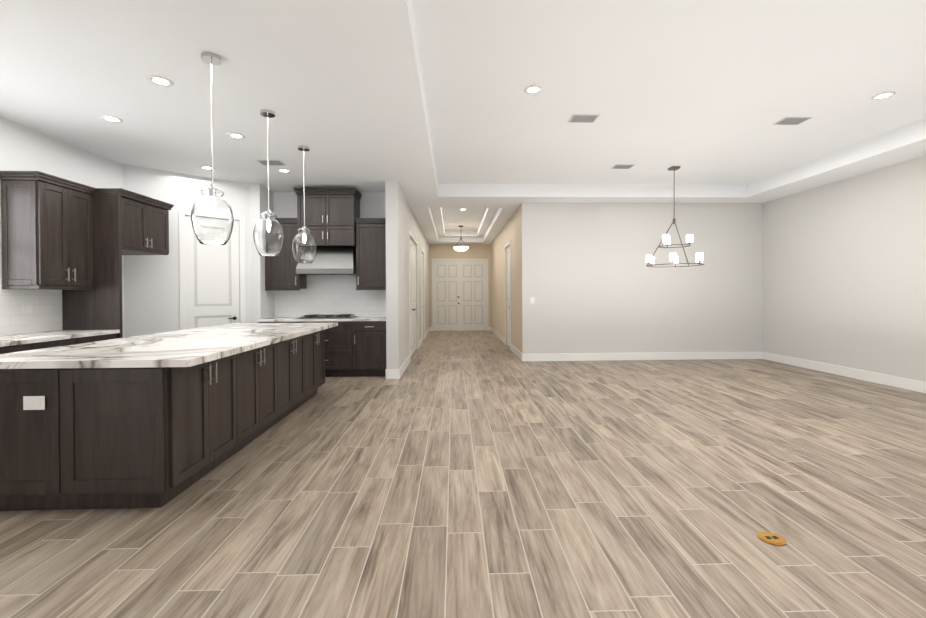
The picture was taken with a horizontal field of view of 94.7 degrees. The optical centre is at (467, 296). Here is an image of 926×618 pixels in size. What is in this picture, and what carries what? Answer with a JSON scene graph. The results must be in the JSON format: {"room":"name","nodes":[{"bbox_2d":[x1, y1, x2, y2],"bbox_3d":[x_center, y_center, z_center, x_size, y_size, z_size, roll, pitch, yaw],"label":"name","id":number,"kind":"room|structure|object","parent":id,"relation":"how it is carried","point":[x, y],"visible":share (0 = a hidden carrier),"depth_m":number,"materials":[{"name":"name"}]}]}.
{"room":"kitchen","nodes":[
{"label":"kitchen","id":0,"kind":"room"},
{"bbox_2d":[0,117,123,337],"bbox_3d":[-4.488,-0.208,2.060,0.156,3.020,10.460,0,0,-2],"label":"wall","id":1,"kind":"structure","parent":0,"point":[23,148],"depth_m":4.50,"materials":[{"name":"paint"}]},
{"bbox_2d":[20,305,31,312],"bbox_3d":[-4.477,0.126,4.333,0.008,0.080,0.120,0,0,-2],"label":"outlet","id":2,"kind":"object","parent":1,"relation":"attached to","point":[25,308],"visible":1,"depth_m":4.33,"materials":[{"name":"white plastic"}]},
{"bbox_2d":[0,171,95,289],"bbox_3d":[-4.293,-0.638,4.398,0.386,1.125,0.661,0,0,-2],"label":"upper cabinet","id":3,"kind":"object","parent":1,"relation":"attached to","point":[47,229],"visible":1,"depth_m":4.18,"materials":[{"name":"brown wood"}]},
{"bbox_2d":[385,327,925,392],"bbox_3d":[0.638,1.178,5.957,10.340,0.140,17.900,0,0,-2],"label":"baseboard","id":4,"kind":"structure","parent":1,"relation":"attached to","point":[905,383],"depth_m":8.14,"materials":[{"name":"white wood"}]},
{"bbox_2d":[123,164,273,337],"bbox_3d":[-3.930,-0.242,6.405,1.408,3.020,1.510,0,0,-2],"label":"wall","id":5,"kind":"structure","parent":0,"point":[151,296],"depth_m":5.99,"materials":[{"name":"paint"}]},
{"bbox_2d":[185,215,239,328],"bbox_3d":[-3.787,0.047,6.355,0.563,2.430,0.492,0,0,-2],"label":"pantry door","id":6,"kind":"structure","parent":5,"relation":"in","point":[212,284],"depth_m":6.33,"materials":[{"name":"white wood"}]},
{"bbox_2d":[273,192,385,316],"bbox_3d":[-2.998,-0.253,7.262,3.470,3.020,0.156,0,0,-2],"label":"wall","id":7,"kind":"structure","parent":0,"point":[330,294],"depth_m":7.21,"materials":[{"name":"paint"}]},
{"bbox_2d":[265,188,385,290],"bbox_3d":[-2.255,-0.909,6.966,2.050,1.610,0.470,0,0,-2],"label":"upper cabinet","id":8,"kind":"object","parent":7,"relation":"attached to","point":[332,218],"visible":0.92,"depth_m":6.84,"materials":[{"name":"brown wood"}]},
{"bbox_2d":[296,247,355,274],"bbox_3d":[-2.250,-0.585,6.953,0.894,0.450,0.502,0,0,-2],"label":"range hood","id":9,"kind":"object","parent":7,"relation":"attached to","point":[334,260],"visible":0.75,"depth_m":6.77,"materials":[{"name":"silver metal"}]},
{"bbox_2d":[385,181,428,369],"bbox_3d":[-1.285,-0.286,10.677,0.184,3.020,8.320,0,0,-2],"label":"wall","id":10,"kind":"structure","parent":0,"point":[401,221],"depth_m":6.79,"materials":[{"name":"paint"}]},
{"bbox_2d":[410,238,414,355],"bbox_3d":[-1.148,0.017,8.658,0.096,2.430,0.924,0,0,-2],"label":"hall door","id":11,"kind":"structure","parent":10,"relation":"in","point":[411,320],"depth_m":8.92,"materials":[{"name":"white wood"}]},
{"bbox_2d":[412,241,415,352],"bbox_3d":[-1.176,0.011,9.542,0.096,2.430,0.894,0,0,-2],"label":"hall door","id":12,"kind":"structure","parent":10,"relation":"in","point":[414,288],"depth_m":9.57,"materials":[{"name":"white wood"}]},
{"bbox_2d":[422,254,422,339],"bbox_3d":[-1.246,-0.004,11.691,0.096,2.430,0.894,0,0,-2],"label":"hall door","id":13,"kind":"structure","parent":10,"relation":"in","point":[422,296],"depth_m":12.04,"materials":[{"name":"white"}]},
{"bbox_2d":[429,244,490,330],"bbox_3d":[-0.266,-0.471,14.946,2.490,3.320,0.150,0,0,-2],"label":"wall","id":14,"kind":"structure","parent":0,"point":[449,251],"depth_m":14.86,"materials":[{"name":"paint"}]},
{"bbox_2d":[434,261,459,330],"bbox_3d":[-0.701,-0.029,14.893,0.906,2.430,0.085,0,0,-2],"label":"front door","id":15,"kind":"structure","parent":14,"relation":"in","point":[446,295],"depth_m":14.89,"materials":[{"name":"white wood"}]},
{"bbox_2d":[460,261,485,330],"bbox_3d":[0.206,-0.035,14.942,0.906,2.430,0.045,0,0,-2],"label":"front door","id":16,"kind":"structure","parent":14,"relation":"in","point":[472,295],"depth_m":14.92,"materials":[{"name":"white wood"}]},
{"bbox_2d":[0,330,925,617],"bbox_3d":[0.636,1.298,6.032,10.640,0.100,18.050,0,0,-2],"label":"floor","id":17,"kind":"structure","parent":0,"point":[470,474],"depth_m":2.55,"materials":[{"name":"brown wood"}]},
{"bbox_2d":[0,342,39,353],"bbox_3d":[-4.134,0.854,3.301,0.616,0.874,1.020,0,0,-2],"label":"base cabinet","id":18,"kind":"object","parent":17,"relation":"on","point":[25,342],"depth_m":3.66,"materials":[{"name":"wood"}]},
{"bbox_2d":[0,330,119,345],"bbox_3d":[-4.121,0.399,2.894,0.622,0.038,3.696,0,0,-2],"label":"countertop","id":19,"kind":"structure","parent":18,"relation":"on","point":[5,340],"depth_m":4.10,"materials":[{"name":"white stone"}]},
{"bbox_2d":[40,338,83,348],"bbox_3d":[-4.156,0.850,3.976,0.616,0.874,0.570,0,0,-2],"label":"base cabinet","id":20,"kind":"object","parent":17,"relation":"on","point":[52,342],"depth_m":4.04,"materials":[{"name":"wood"}]},
{"bbox_2d":[84,334,116,342],"bbox_3d":[-4.171,0.846,4.442,0.616,0.874,0.604,0,0,-2],"label":"base cabinet","id":21,"kind":"object","parent":17,"relation":"on","point":[87,337],"depth_m":4.47,"materials":[{"name":"wood"}]},
{"bbox_2d":[62,188,173,338],"bbox_3d":[-4.179,0.036,5.191,0.657,2.485,0.895,0,0,-2],"label":"surround","id":22,"kind":"object","parent":17,"relation":"on","point":[126,222],"visible":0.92,"depth_m":4.75,"materials":[{"name":"brown wood"}]},
{"bbox_2d":[0,327,331,510],"bbox_3d":[-2.426,0.842,4.071,1.276,0.870,3.166,0,0,-2],"label":"kitchen island","id":23,"kind":"object","parent":17,"relation":"on","point":[157,420],"depth_m":2.53,"materials":[{"name":"wood"}]},
{"bbox_2d":[0,323,337,366],"bbox_3d":[-2.393,0.385,4.104,1.410,0.044,3.235,0,0,-2],"label":"island countertop","id":24,"kind":"structure","parent":23,"relation":"on","point":[193,347],"depth_m":3.10,"materials":[{"name":"white stone"}]},
{"bbox_2d":[257,320,292,322],"bbox_3d":[-2.962,0.822,6.878,0.543,0.876,0.626,0,0,-2],"label":"base cabinet","id":25,"kind":"object","parent":17,"relation":"on","point":[259,321],"depth_m":6.56,"materials":[{"name":"stone"}]},
{"bbox_2d":[293,320,356,376],"bbox_3d":[-2.241,0.818,6.901,1.026,0.876,0.626,0,0,-2],"label":"base cabinet","id":26,"kind":"object","parent":17,"relation":"on","point":[355,347],"depth_m":6.61,"materials":[{"name":"wood"}]},
{"bbox_2d":[265,316,385,319],"bbox_3d":[-2.246,0.361,6.894,1.980,0.038,0.632,0,0,-2],"label":"countertop","id":27,"kind":"structure","parent":26,"relation":"on","point":[273,318],"depth_m":6.64,"materials":[{"name":"white stone"}]},
{"bbox_2d":[296,314,357,318],"bbox_3d":[-2.243,0.317,6.883,0.850,0.049,0.490,0,0,-2],"label":"cooktop","id":28,"kind":"object","parent":27,"relation":"in","point":[330,316],"visible":1,"depth_m":6.71,"materials":[{"name":"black metal"}]},
{"bbox_2d":[357,320,386,376],"bbox_3d":[-1.523,0.814,6.924,0.537,0.876,0.626,0,0,-2],"label":"base cabinet","id":29,"kind":"object","parent":17,"relation":"on","point":[371,334],"depth_m":6.62,"materials":[{"name":"wood"}]},
{"bbox_2d":[758,531,786,545],"bbox_3d":[1.595,1.265,2.236,0.124,0.009,0.124,0,0,-2],"label":"electrical outlet","id":30,"kind":"object","parent":17,"relation":"on","point":[771,538],"visible":1,"depth_m":2.23,"materials":[{"name":"brown"}]},
{"bbox_2d":[0,0,925,243],"bbox_3d":[0.620,-1.997,6.009,10.640,0.450,18.050,0,0,-2],"label":"ceiling","id":31,"kind":"structure","parent":0,"point":[437,112],"depth_m":3.94,"materials":[{"name":"paint"}]},
{"bbox_2d":[100,115,122,122],"bbox_3d":[-3.472,-1.735,4.163,0.176,0.005,0.176,0,0,-2],"label":"recessed light","id":32,"kind":"object","parent":31,"relation":"in","point":[111,118],"visible":1,"depth_m":4.16,"materials":[{"name":"white plastic"}]},
{"bbox_2d":[147,75,173,86],"bbox_3d":[-2.468,-1.735,3.435,0.176,0.005,0.176,0,0,-2],"label":"recessed light","id":33,"kind":"object","parent":31,"relation":"in","point":[161,81],"visible":1,"depth_m":3.44,"materials":[{"name":"white plastic"}]},
{"bbox_2d":[200,166,214,169],"bbox_3d":[-3.524,-1.746,5.782,0.176,0.005,0.176,0,0,-2],"label":"recessed light","id":34,"kind":"object","parent":31,"relation":"in","point":[206,167],"visible":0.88,"depth_m":5.77,"materials":[{"name":"white"}]},
{"bbox_2d":[191,52,233,244],"bbox_3d":[-1.853,-1.061,3.099,0.268,1.354,0.268,0,0,-2],"label":"pendant light","id":35,"kind":"object","parent":31,"relation":"hanging from","point":[212,218],"visible":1,"depth_m":3.03,"materials":[{"name":"clear glass"}]},
{"bbox_2d":[227,133,244,138],"bbox_3d":[-2.506,-1.743,4.624,0.176,0.005,0.176,0,0,-2],"label":"recessed light","id":36,"kind":"object","parent":31,"relation":"in","point":[236,135],"visible":1,"depth_m":4.62,"materials":[{"name":"white plastic"}]},
{"bbox_2d":[253,109,283,255],"bbox_3d":[-1.883,-1.067,4.039,0.268,1.354,0.268,0,0,-2],"label":"pendant light","id":37,"kind":"object","parent":31,"relation":"hanging from","point":[268,235],"visible":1,"depth_m":3.97,"materials":[{"name":"clear glass"}]},
{"bbox_2d":[256,160,285,164],"bbox_3d":[-2.557,-1.747,5.573,0.300,0.010,0.200,0,0,-2],"label":"ceiling vent","id":38,"kind":"object","parent":31,"relation":"in","point":[271,162],"visible":0.98,"depth_m":5.54,"materials":[{"name":"grey metal"}]},
{"bbox_2d":[277,169,290,172],"bbox_3d":[-2.548,-1.752,5.934,0.176,0.005,0.176,0,0,-2],"label":"recessed light","id":39,"kind":"object","parent":31,"relation":"in","point":[284,170],"visible":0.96,"depth_m":5.93,"materials":[{"name":"white"}]},
{"bbox_2d":[292,145,316,262],"bbox_3d":[-1.915,-1.074,5.008,0.268,1.354,0.268,0,0,-2],"label":"pendant light","id":40,"kind":"object","parent":31,"relation":"hanging from","point":[304,247],"visible":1,"depth_m":4.93,"materials":[{"name":"clear glass"}]},
{"bbox_2d":[453,225,468,251],"bbox_3d":[-0.190,-1.746,12.863,0.470,0.779,0.470,0,0,-2],"label":"pendant light","id":41,"kind":"object","parent":31,"relation":"hanging from","point":[460,248],"visible":1,"depth_m":12.73,"materials":[{"name":"white glass"}]},
{"bbox_2d":[524,85,541,93],"bbox_3d":[0.631,-1.985,4.093,0.176,0.005,0.176,0,0,-2],"label":"recessed light","id":42,"kind":"object","parent":31,"relation":"in","point":[533,89],"visible":1,"depth_m":4.09,"materials":[{"name":"white"}]},
{"bbox_2d":[568,114,599,122],"bbox_3d":[1.300,-1.991,4.775,0.300,0.010,0.200,0,0,-2],"label":"ceiling vent","id":43,"kind":"object","parent":31,"relation":"in","point":[577,118],"visible":0.98,"depth_m":4.76,"materials":[{"name":"grey metal"}]},
{"bbox_2d":[611,164,633,168],"bbox_3d":[2.402,-2.009,6.602,0.300,0.010,0.200,0,0,-2],"label":"ceiling vent","id":44,"kind":"object","parent":31,"relation":"in","point":[618,166],"visible":1,"depth_m":6.57,"materials":[{"name":"grey metal"}]},
{"bbox_2d":[646,166,703,266],"bbox_3d":[3.234,-1.252,6.674,0.898,1.535,0.824,0,0,-2],"label":"chandelier","id":45,"kind":"object","parent":31,"relation":"hanging from","point":[673,257],"visible":1,"depth_m":6.58,"materials":[{"name":"white glass"}]},
{"bbox_2d":[773,117,811,124],"bbox_3d":[3.708,-2.004,4.873,0.300,0.010,0.200,0,0,-2],"label":"ceiling vent","id":46,"kind":"object","parent":31,"relation":"in","point":[791,120],"visible":0.98,"depth_m":4.85,"materials":[{"name":"grey metal"}]},
{"bbox_2d":[871,92,895,99],"bbox_3d":[4.148,-2.004,4.257,0.176,0.005,0.176,0,0,-2],"label":"recessed light","id":47,"kind":"object","parent":31,"relation":"in","point":[884,95],"visible":1,"depth_m":4.25,"materials":[{"name":"white"}]},
{"bbox_2d":[491,205,520,351],"bbox_3d":[1.014,-0.304,11.599,0.150,3.020,6.625,0,0,-2],"label":"wall","id":48,"kind":"structure","parent":0,"point":[510,230],"depth_m":10.73,"materials":[{"name":"paint"}]},
{"bbox_2d":[507,246,509,346],"bbox_3d":[1.004,-0.005,10.298,0.096,2.430,0.924,0,0,-2],"label":"hall door","id":49,"kind":"structure","parent":48,"relation":"in","point":[508,296],"depth_m":10.49,"materials":[{"name":"white wood"}]},
{"bbox_2d":[521,203,761,353],"bbox_3d":[3.460,-0.293,8.289,4.834,3.020,0.150,0,0,-2],"label":"wall","id":50,"kind":"structure","parent":0,"point":[591,282],"depth_m":8.21,"materials":[{"name":"paint"}]},
{"bbox_2d":[530,297,534,303],"bbox_3d":[1.242,0.070,8.139,0.080,0.120,0.009,0,0,-2],"label":"light switch","id":51,"kind":"object","parent":50,"relation":"attached to","point":[532,300],"visible":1,"depth_m":8.14,"materials":[{"name":"white plastic"}]},
{"bbox_2d":[762,155,925,381],"bbox_3d":[5.982,-0.266,2.730,0.150,3.020,11.125,0,0,-2],"label":"wall","id":52,"kind":"structure","parent":0,"point":[843,272],"depth_m":6.41,"materials":[{"name":"paint"}]}
]}

